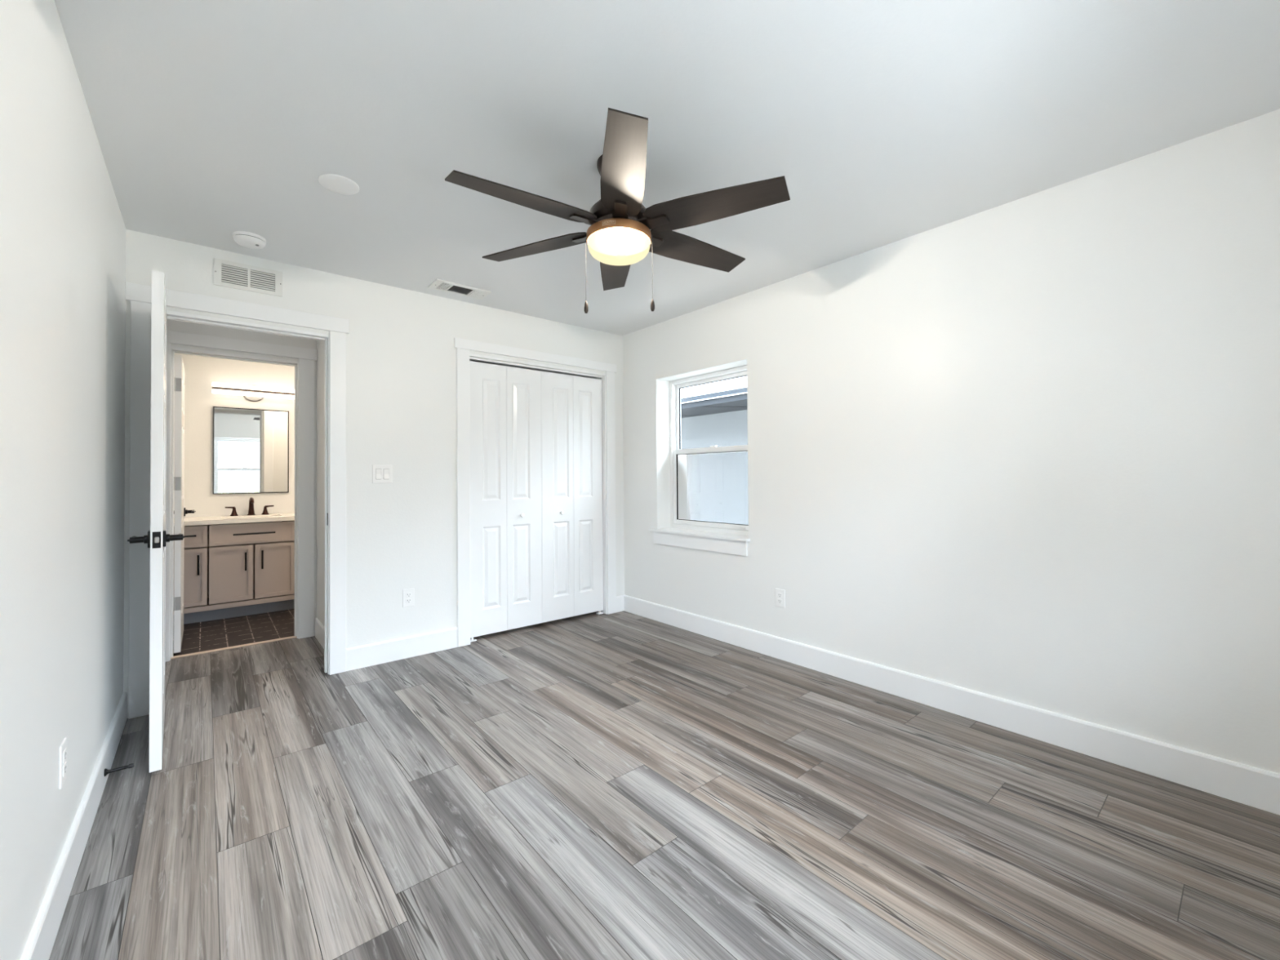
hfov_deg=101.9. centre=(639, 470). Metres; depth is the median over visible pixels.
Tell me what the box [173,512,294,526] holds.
countertop
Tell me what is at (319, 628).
baseboard
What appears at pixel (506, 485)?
door
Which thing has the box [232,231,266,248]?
smoke detector
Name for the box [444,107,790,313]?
ceiling fan
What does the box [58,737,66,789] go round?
wall outlet
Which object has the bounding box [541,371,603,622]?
door
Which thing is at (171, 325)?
wall
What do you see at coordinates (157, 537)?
door
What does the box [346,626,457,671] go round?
baseboard
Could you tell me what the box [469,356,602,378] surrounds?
door track
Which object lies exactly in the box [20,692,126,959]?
baseboard
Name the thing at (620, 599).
baseboard
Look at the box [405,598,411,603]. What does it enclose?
receptacle
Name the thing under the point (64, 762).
receptacle
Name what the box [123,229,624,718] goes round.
wall
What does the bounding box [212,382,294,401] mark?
vanity light
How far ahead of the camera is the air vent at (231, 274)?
2.91 m
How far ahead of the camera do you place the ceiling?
1.79 m
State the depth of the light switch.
3.34 m
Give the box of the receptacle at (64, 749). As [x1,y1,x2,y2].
[62,748,66,763]
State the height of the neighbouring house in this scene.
2.710 m
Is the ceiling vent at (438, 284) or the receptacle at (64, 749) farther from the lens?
the ceiling vent at (438, 284)
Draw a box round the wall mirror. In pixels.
[212,406,288,493]
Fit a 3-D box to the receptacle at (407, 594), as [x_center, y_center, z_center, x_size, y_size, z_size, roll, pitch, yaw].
[-1.528,0.826,3.432,0.033,0.029,0.002,0,-1,-40]
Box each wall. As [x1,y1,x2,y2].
[0,0,125,959]
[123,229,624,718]
[166,319,316,635]
[173,353,294,518]
[316,340,324,626]
[581,109,1279,773]
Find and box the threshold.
[170,635,297,659]
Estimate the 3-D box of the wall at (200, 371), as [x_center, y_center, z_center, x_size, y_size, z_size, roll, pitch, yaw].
[-3.474,0.054,5.178,2.170,2.440,0.120,0,-1,-40]
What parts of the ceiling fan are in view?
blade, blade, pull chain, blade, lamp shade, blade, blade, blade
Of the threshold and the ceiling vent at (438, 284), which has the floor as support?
the threshold
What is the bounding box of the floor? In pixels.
[48,608,1279,959]
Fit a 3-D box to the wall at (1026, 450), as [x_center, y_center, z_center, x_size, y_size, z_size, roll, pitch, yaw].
[1.077,-0.003,3.350,0.250,2.440,4.850,0,-1,-40]
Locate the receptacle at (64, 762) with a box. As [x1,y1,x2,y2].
[62,761,66,777]
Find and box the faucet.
[225,497,274,515]
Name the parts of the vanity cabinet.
door, bar pull, drawer, bar pull, door, rail, bar pull, drawer, bar pull, bar pull, door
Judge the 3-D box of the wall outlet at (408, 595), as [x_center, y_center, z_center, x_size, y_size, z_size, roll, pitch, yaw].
[-1.530,0.845,3.433,0.073,0.117,0.008,0,-1,-40]
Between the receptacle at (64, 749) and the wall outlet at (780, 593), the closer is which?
the receptacle at (64, 749)
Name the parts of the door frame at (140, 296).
casing leg, strike plate, casing leg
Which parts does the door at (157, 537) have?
lever handle, latch plate, lever handle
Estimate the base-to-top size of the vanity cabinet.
0.812 m
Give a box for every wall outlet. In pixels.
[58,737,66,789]
[402,587,414,607]
[775,588,785,608]
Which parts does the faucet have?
handle, spout, handle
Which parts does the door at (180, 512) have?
lever handle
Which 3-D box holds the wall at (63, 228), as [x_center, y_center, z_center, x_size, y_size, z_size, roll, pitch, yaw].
[-1.308,-0.016,0.992,0.120,2.440,4.300,0,-1,-40]
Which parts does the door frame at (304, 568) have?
casing leg, casing leg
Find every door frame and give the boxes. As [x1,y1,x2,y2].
[124,281,349,719]
[164,329,316,662]
[453,337,616,647]
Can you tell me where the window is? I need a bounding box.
[648,364,750,555]
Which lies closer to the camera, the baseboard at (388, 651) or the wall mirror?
the baseboard at (388, 651)
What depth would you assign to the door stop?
2.01 m
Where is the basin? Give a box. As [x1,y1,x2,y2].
[221,520,282,524]
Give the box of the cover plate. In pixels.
[318,173,359,195]
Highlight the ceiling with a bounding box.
[54,0,1279,335]
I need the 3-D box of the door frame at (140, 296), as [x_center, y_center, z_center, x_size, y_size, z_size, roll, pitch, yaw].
[-2.224,0.151,2.948,0.990,2.168,0.164,0,-1,-40]
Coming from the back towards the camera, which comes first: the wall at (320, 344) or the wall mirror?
the wall mirror
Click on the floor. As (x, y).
(695, 796)
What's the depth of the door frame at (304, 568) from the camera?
3.86 m
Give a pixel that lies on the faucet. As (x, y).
(251, 511)
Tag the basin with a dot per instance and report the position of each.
(276, 521)
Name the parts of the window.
pane, frame, sash, sash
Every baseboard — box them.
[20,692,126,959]
[315,617,324,648]
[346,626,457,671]
[616,595,624,612]
[623,595,1279,815]
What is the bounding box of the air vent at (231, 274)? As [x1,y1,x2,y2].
[213,257,282,297]
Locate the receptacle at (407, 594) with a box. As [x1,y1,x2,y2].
[405,592,411,597]
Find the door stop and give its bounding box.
[103,763,133,776]
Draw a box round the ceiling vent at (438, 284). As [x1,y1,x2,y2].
[427,278,491,299]
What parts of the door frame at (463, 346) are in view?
casing leg, casing leg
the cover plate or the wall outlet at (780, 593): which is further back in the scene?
the wall outlet at (780, 593)
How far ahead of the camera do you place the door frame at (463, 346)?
3.88 m
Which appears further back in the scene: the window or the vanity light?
the vanity light
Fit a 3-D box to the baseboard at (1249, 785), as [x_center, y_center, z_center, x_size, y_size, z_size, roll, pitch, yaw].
[1.135,1.144,3.070,0.014,0.137,3.980,0,-1,-40]
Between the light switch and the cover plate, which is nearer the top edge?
the cover plate
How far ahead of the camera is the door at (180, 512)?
3.53 m
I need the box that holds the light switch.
[372,464,391,483]
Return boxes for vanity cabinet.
[173,520,294,626]
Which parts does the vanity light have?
rail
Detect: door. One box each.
[127,270,185,772]
[173,355,195,653]
[469,360,542,641]
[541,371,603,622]
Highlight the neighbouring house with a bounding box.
[680,386,748,524]

